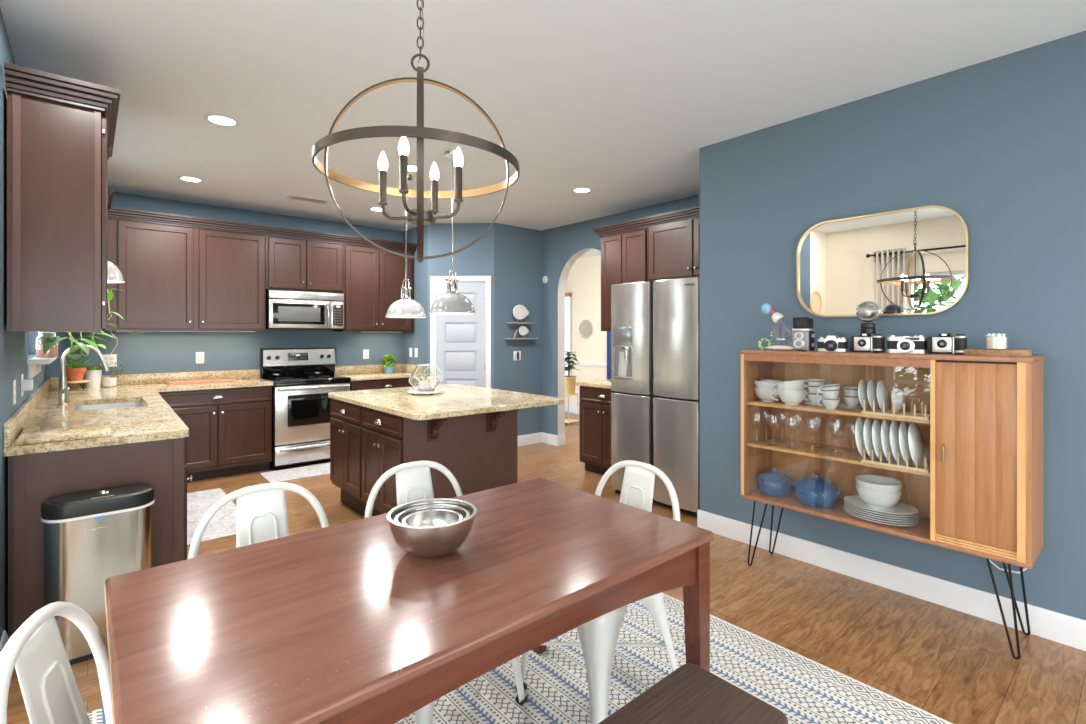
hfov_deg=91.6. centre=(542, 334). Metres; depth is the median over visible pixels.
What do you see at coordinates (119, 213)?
crown molding
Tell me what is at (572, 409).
baseboard
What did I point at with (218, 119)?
recessed light
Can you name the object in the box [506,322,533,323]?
wall shelf
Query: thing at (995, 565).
extension cord
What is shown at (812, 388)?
teacup
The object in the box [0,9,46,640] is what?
wall
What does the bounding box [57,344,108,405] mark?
faucet
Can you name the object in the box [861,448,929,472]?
plate rack
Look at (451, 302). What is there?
pendant lamp
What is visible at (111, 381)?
herb pot
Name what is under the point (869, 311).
camera
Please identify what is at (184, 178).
recessed light
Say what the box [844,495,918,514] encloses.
oval platter
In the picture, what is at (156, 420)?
countertop
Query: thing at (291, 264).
upper cabinet
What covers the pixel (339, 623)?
dining table
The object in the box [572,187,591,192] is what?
recessed light
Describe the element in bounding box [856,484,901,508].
serving bowl
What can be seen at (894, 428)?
dinner plate
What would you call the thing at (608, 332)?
curtain
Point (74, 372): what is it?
potted plant
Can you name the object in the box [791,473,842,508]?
casserole
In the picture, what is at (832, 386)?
teacup
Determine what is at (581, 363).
trim
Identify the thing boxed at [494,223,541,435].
wall
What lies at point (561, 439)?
baseboard
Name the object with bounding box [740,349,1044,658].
display cabinet
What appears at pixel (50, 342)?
pothos
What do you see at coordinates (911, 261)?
wall mirror
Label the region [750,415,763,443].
wine glass
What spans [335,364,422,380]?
countertop
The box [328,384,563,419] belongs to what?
island countertop
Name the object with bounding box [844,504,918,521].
oval platter
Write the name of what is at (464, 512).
mixing bowl
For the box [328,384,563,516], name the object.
kitchen island
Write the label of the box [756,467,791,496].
casserole
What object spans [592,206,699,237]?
crown molding
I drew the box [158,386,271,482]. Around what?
base cabinet
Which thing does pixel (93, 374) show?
planter
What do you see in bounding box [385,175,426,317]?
pendant lamp
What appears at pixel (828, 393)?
teacup
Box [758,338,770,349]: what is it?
ring
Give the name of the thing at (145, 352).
wall
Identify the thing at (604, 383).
countertop
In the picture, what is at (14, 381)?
wall outlet
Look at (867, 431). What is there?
dinner plate
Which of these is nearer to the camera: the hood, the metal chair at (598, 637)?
the metal chair at (598, 637)
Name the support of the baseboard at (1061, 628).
attached to the wall at (999, 143)
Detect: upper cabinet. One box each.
[7,91,111,331]
[104,218,265,331]
[266,236,342,292]
[333,244,412,331]
[601,228,647,330]
[648,218,699,281]
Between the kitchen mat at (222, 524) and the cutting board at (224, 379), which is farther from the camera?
the cutting board at (224, 379)
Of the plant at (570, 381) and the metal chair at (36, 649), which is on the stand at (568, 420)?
the plant at (570, 381)
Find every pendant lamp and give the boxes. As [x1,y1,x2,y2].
[107,261,124,282]
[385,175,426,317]
[429,150,475,313]
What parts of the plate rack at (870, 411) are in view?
rail, rail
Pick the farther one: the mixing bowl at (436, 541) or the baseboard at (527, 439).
the baseboard at (527, 439)
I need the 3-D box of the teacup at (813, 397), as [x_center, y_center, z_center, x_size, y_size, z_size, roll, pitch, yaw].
[1.559,0.360,3.030,0.091,0.062,0.100,0,0,-41]
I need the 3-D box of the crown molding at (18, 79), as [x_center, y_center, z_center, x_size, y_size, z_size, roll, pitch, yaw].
[-2.462,-1.081,2.745,0.379,0.096,1.142,0,0,-41]
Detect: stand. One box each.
[67,380,88,389]
[565,393,578,424]
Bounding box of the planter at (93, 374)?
[83,364,111,387]
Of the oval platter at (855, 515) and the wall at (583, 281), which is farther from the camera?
the wall at (583, 281)
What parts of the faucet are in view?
spout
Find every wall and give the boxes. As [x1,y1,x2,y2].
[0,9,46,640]
[47,192,402,377]
[403,225,427,377]
[428,223,493,388]
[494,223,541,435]
[542,195,699,434]
[565,255,606,405]
[700,31,1085,619]
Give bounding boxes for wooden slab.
[960,349,1031,355]
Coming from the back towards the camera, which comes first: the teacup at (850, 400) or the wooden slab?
the teacup at (850, 400)
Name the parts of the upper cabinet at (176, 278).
door, light strip, door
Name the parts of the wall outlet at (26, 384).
plate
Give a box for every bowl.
[387,499,476,557]
[394,504,469,524]
[402,509,462,526]
[754,379,783,387]
[754,387,778,401]
[855,475,902,492]
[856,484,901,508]
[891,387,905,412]
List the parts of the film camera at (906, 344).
len glass, plate, plate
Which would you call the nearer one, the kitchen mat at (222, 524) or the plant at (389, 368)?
the kitchen mat at (222, 524)
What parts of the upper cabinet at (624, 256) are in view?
door, door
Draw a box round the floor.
[7,412,1085,723]
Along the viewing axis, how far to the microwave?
5.72 m
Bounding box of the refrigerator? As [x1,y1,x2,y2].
[611,277,699,516]
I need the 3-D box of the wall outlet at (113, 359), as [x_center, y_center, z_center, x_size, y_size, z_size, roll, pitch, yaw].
[-4.075,0.245,4.958,0.118,0.116,0.008,0,0,-41]
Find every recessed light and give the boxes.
[177,176,203,182]
[204,114,239,126]
[369,207,386,211]
[399,164,416,171]
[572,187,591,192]
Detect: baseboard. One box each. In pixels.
[0,631,7,651]
[518,432,557,445]
[557,434,565,445]
[565,404,578,413]
[697,510,1085,650]
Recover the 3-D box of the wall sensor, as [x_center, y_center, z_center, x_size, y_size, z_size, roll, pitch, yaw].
[0.020,-0.705,6.790,0.022,0.100,0.100,0,0,-41]
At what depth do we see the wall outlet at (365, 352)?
6.57 m
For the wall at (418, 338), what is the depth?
6.56 m
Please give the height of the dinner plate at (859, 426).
0.214 m
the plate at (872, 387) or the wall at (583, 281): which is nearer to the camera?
the plate at (872, 387)
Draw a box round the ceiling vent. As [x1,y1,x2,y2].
[287,194,328,203]
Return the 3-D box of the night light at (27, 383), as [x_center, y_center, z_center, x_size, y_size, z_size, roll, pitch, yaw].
[-2.811,0.275,2.884,0.038,0.060,0.050,0,0,-41]
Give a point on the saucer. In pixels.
(845, 405)
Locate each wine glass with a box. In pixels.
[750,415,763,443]
[766,414,780,445]
[775,412,789,442]
[784,417,799,448]
[791,414,805,444]
[804,418,819,452]
[810,416,825,447]
[827,422,843,456]
[830,418,846,451]
[845,426,860,459]
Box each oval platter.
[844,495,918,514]
[844,500,918,516]
[844,502,918,518]
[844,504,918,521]
[844,506,918,523]
[844,508,918,525]
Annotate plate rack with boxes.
[861,400,929,419]
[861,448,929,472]
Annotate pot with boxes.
[103,362,123,386]
[418,380,430,388]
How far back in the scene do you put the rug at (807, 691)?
2.10 m
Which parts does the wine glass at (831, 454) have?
stem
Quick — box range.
[260,347,350,466]
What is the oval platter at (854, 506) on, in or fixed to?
on the oval platter at (849, 506)
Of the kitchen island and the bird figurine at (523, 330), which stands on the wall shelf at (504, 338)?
the bird figurine at (523, 330)
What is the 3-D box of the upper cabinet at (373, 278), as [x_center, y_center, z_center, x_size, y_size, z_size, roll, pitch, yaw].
[-2.050,-0.545,6.444,0.870,1.020,0.377,0,0,-41]
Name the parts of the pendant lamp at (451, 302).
lamp shade, rod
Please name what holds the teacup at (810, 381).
on the teacup at (812, 388)
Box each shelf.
[504,338,537,338]
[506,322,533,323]
[565,419,578,422]
[747,398,929,423]
[747,437,929,476]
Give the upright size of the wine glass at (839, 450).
0.182 m
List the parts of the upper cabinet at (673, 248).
door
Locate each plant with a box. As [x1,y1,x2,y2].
[59,358,92,380]
[380,353,396,372]
[565,351,579,393]
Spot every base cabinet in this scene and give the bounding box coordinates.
[8,401,192,639]
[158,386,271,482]
[350,377,420,390]
[579,386,611,476]
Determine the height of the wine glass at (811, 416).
0.182 m
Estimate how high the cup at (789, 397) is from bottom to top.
0.088 m
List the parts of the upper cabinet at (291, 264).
door, door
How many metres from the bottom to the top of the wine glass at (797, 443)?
0.182 m
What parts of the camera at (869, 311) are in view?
plate, filament bulb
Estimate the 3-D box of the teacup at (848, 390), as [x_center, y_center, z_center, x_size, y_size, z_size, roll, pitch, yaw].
[1.695,0.319,2.886,0.090,0.060,0.101,0,0,-29]
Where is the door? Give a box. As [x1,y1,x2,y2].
[436,282,485,387]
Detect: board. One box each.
[17,417,111,444]
[165,378,234,384]
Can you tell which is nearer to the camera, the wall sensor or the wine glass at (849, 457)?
the wine glass at (849, 457)
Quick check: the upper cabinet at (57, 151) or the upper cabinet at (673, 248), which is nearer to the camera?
the upper cabinet at (57, 151)
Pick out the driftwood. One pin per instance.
(775, 347)
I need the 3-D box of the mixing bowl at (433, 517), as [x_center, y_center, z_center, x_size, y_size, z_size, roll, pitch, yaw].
[-0.326,0.586,1.561,0.176,0.081,0.176,0,0,-41]
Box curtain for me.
[607,331,610,378]
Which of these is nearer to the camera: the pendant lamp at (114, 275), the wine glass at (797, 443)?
the wine glass at (797, 443)
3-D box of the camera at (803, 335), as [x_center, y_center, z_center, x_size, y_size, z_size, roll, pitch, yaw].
[1.490,-0.002,3.024,0.103,0.192,0.135,0,0,42]
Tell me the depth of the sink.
3.97 m
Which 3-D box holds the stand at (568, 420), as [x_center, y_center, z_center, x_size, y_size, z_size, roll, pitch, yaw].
[0.402,1.159,8.294,0.300,0.467,0.300,0,0,-41]
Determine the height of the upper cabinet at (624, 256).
1.020 m
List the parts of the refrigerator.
control plate, spout, door, door, door, door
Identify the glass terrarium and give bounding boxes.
[409,364,442,390]
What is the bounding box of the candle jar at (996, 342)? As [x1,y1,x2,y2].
[984,334,1008,348]
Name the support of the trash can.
on the floor
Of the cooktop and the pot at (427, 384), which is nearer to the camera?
the pot at (427, 384)
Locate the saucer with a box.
[839,404,861,407]
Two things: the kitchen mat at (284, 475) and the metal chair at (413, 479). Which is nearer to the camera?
the metal chair at (413, 479)
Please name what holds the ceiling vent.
in the ceiling
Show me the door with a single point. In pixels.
(460, 338)
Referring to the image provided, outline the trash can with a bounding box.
[41,484,154,664]
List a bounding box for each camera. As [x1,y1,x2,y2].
[792,317,814,350]
[817,336,847,351]
[850,301,884,351]
[887,335,926,353]
[927,333,966,353]
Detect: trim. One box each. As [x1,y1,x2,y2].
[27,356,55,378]
[430,276,490,387]
[574,361,606,366]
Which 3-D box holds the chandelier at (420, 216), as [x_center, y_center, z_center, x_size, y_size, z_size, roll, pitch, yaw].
[-0.377,-0.782,1.625,0.610,1.126,0.610,0,0,-41]
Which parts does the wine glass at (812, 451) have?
stem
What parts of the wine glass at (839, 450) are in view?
stem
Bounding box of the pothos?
[35,289,122,359]
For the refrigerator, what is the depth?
4.24 m
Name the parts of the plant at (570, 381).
pot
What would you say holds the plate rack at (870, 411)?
on the display cabinet at (981, 494)
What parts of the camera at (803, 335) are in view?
plate, hood frame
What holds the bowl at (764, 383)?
on the bowl at (763, 394)
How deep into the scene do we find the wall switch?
6.56 m
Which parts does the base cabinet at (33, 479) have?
drawer, door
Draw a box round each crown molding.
[4,62,120,159]
[107,189,113,210]
[107,206,416,251]
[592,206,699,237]
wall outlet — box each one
[13,380,15,404]
[21,374,32,395]
[100,354,116,366]
[196,352,203,363]
[363,349,368,358]
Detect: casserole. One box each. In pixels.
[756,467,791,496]
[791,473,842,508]
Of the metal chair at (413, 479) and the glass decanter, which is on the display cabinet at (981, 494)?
the glass decanter
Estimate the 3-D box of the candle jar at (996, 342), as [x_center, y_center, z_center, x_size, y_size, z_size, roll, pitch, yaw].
[2.061,0.032,2.403,0.084,0.072,0.084,0,0,-41]
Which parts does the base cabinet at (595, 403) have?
door, drawer, door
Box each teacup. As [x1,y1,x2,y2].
[803,384,821,392]
[804,379,824,386]
[804,391,822,402]
[817,384,839,392]
[817,389,838,397]
[817,396,839,408]
[843,386,857,395]
[843,394,859,406]
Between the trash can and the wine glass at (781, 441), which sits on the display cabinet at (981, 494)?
the wine glass at (781, 441)
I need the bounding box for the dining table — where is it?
[104,478,713,723]
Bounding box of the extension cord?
[989,559,1027,573]
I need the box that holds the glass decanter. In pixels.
[761,303,791,344]
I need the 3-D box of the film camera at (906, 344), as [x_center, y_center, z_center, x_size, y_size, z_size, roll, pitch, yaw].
[1.818,0.049,2.644,0.166,0.091,0.079,0,0,42]
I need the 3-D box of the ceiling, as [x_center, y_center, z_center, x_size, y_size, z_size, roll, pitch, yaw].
[0.743,-1.395,4.040,8.200,0.100,10.650,0,0,-41]
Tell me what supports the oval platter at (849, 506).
on the oval platter at (847, 507)
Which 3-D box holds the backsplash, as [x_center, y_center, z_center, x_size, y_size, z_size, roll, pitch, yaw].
[-1.992,0.430,6.398,0.893,0.100,0.543,0,0,-41]
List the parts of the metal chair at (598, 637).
leg, leg, frame, leg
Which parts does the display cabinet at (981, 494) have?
hairpin leg, panel, hairpin leg, rail, panel, handle, boarded door, hairpin leg, hairpin leg, panel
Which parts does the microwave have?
door, handle, control panel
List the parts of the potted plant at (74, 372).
pot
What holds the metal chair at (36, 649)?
on the rug at (807, 691)
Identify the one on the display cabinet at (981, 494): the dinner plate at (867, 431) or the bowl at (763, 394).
the bowl at (763, 394)
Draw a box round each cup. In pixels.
[769,380,804,394]
[770,389,806,404]
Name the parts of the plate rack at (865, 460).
rail, rail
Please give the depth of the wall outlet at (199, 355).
5.43 m
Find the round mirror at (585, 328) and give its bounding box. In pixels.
[579,320,592,337]
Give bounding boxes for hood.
[793,317,812,328]
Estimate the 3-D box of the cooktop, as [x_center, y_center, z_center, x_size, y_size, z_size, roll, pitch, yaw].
[-2.614,0.490,5.829,0.779,0.024,0.577,0,0,-41]
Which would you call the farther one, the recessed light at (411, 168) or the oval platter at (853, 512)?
the recessed light at (411, 168)
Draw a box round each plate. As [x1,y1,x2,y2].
[407,389,443,394]
[855,417,868,457]
[858,379,869,409]
[863,417,876,459]
[867,380,878,410]
[872,418,885,460]
[877,380,888,411]
[881,419,894,461]
[890,420,903,463]
[899,421,912,464]
[908,422,924,466]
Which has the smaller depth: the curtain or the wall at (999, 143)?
the wall at (999, 143)
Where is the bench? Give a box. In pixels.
[598,663,787,723]
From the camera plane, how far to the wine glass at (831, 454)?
2.85 m
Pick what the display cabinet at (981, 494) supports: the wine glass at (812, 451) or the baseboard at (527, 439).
the wine glass at (812, 451)
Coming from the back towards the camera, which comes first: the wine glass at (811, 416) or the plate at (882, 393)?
the wine glass at (811, 416)
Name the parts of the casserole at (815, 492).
lid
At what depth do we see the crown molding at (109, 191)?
4.21 m
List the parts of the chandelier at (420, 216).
bulb, arm, bulb, arm, chain, bulb, arm, bulb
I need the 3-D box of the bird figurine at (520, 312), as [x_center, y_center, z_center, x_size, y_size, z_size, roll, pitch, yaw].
[-0.273,-0.259,6.557,0.244,0.219,0.026,0,0,-41]
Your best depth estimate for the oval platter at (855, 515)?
2.65 m
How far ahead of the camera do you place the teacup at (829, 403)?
2.85 m
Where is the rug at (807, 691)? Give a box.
[87,593,952,723]
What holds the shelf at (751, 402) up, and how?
attached to the display cabinet at (981, 494)
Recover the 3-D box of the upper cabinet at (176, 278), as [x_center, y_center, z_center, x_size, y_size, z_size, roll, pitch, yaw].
[-3.481,-0.540,5.210,1.290,1.030,0.377,0,0,-41]
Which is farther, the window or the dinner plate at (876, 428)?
the window
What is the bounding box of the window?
[565,293,571,375]
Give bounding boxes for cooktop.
[261,375,350,383]
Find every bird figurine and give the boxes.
[513,305,528,321]
[519,326,528,337]
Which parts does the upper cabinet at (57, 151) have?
door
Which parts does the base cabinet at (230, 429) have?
door, drawer, cup pull, door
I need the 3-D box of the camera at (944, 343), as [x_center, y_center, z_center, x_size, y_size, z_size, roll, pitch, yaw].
[1.933,0.043,2.530,0.150,0.098,0.099,0,0,42]
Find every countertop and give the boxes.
[3,369,272,456]
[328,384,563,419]
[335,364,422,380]
[576,379,610,388]
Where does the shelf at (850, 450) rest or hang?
attached to the display cabinet at (981, 494)
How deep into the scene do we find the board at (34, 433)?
2.49 m
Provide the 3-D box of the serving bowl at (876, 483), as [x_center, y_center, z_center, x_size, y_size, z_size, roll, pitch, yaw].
[1.750,0.806,2.756,0.208,0.095,0.208,0,0,-41]
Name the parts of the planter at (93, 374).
pot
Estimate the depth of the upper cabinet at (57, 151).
2.35 m
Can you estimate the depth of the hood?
3.00 m
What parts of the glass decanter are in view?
glass rod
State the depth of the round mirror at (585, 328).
9.14 m
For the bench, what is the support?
on the rug at (807, 691)
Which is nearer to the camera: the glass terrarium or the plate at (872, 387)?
the plate at (872, 387)
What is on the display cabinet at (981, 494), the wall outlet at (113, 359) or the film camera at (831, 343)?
the film camera at (831, 343)
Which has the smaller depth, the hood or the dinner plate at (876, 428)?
the dinner plate at (876, 428)
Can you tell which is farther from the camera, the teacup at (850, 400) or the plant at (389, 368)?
the plant at (389, 368)
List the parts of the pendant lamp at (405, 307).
lamp shade, rod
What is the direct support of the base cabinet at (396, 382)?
on the floor
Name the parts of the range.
control panel, drawer, handle, oven door, handle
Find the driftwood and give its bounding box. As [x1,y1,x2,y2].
[766,345,793,350]
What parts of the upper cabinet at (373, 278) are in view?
door, door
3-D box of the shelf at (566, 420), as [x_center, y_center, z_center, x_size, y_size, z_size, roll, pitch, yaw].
[0.402,1.357,8.294,0.250,0.015,0.250,0,0,-41]
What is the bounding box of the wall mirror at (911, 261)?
[796,205,968,316]
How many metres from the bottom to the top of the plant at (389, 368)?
0.245 m
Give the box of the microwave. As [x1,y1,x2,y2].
[266,290,343,329]
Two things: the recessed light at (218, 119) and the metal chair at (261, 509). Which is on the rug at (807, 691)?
the metal chair at (261, 509)
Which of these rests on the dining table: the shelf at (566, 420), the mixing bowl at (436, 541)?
the mixing bowl at (436, 541)
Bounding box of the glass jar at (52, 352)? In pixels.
[36,332,56,357]
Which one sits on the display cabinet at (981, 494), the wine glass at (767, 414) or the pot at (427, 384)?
the wine glass at (767, 414)
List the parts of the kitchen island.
door, drawer, door, door, cup pull, drawer, door, panel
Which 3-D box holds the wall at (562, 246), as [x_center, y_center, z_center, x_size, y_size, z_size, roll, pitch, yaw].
[1.024,0.025,5.735,0.120,2.740,3.050,0,0,-41]
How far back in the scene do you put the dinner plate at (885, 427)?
2.62 m
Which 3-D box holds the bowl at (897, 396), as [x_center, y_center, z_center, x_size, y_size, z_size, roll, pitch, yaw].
[1.779,0.327,2.635,0.132,0.131,0.045,0,0,-41]
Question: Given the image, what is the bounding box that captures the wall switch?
[513,351,520,360]
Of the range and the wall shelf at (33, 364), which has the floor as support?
the range
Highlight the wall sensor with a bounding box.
[542,276,547,283]
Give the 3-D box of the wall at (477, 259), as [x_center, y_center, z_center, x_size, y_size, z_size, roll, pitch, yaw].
[-0.991,0.025,6.429,0.810,2.740,0.100,0,0,3]
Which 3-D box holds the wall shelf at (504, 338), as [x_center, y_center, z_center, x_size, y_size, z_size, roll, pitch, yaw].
[-0.265,0.051,6.564,0.450,0.018,0.110,0,0,-41]
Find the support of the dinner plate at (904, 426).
in the plate rack at (865, 460)
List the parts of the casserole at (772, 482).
lid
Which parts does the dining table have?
leg, leg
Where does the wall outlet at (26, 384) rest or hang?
attached to the wall at (16, 347)
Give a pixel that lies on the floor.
(954, 666)
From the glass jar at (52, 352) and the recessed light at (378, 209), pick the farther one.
the recessed light at (378, 209)
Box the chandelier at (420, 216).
[312,0,519,262]
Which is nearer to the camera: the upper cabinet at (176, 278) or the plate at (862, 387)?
the plate at (862, 387)
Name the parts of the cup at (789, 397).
handle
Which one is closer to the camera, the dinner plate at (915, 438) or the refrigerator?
the dinner plate at (915, 438)
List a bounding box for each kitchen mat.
[187,488,235,545]
[260,463,329,482]
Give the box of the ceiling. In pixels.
[0,0,1085,257]
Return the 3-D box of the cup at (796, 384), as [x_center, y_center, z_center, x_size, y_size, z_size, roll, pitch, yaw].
[1.435,0.312,3.083,0.156,0.106,0.164,0,0,-41]
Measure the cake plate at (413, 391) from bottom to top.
0.028 m
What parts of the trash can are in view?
lid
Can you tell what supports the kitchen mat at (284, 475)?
on the floor
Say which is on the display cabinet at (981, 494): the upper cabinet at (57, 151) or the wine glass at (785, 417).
the wine glass at (785, 417)
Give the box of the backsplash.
[335,364,422,374]
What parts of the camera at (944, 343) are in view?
plate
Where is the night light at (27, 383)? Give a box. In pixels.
[23,379,32,390]
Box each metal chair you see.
[0,601,112,723]
[188,482,328,558]
[364,461,526,723]
[516,460,680,723]
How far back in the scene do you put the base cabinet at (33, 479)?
2.42 m
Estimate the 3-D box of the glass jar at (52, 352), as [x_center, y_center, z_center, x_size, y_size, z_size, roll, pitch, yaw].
[-3.164,0.059,3.372,0.104,0.178,0.104,0,0,-41]
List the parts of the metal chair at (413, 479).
frame, leg, leg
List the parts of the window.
lit pane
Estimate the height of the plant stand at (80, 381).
0.082 m
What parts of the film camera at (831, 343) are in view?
len glass, plate, plate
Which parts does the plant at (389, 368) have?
pot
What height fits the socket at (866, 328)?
0.058 m
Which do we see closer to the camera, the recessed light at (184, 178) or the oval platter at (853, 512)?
the oval platter at (853, 512)
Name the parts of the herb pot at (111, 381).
pot, stem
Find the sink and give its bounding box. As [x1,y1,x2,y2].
[75,402,144,410]
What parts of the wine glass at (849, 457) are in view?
stem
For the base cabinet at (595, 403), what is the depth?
5.21 m
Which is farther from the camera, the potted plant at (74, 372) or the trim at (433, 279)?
the trim at (433, 279)
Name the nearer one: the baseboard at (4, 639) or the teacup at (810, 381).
the baseboard at (4, 639)
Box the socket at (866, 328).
[861,323,875,333]

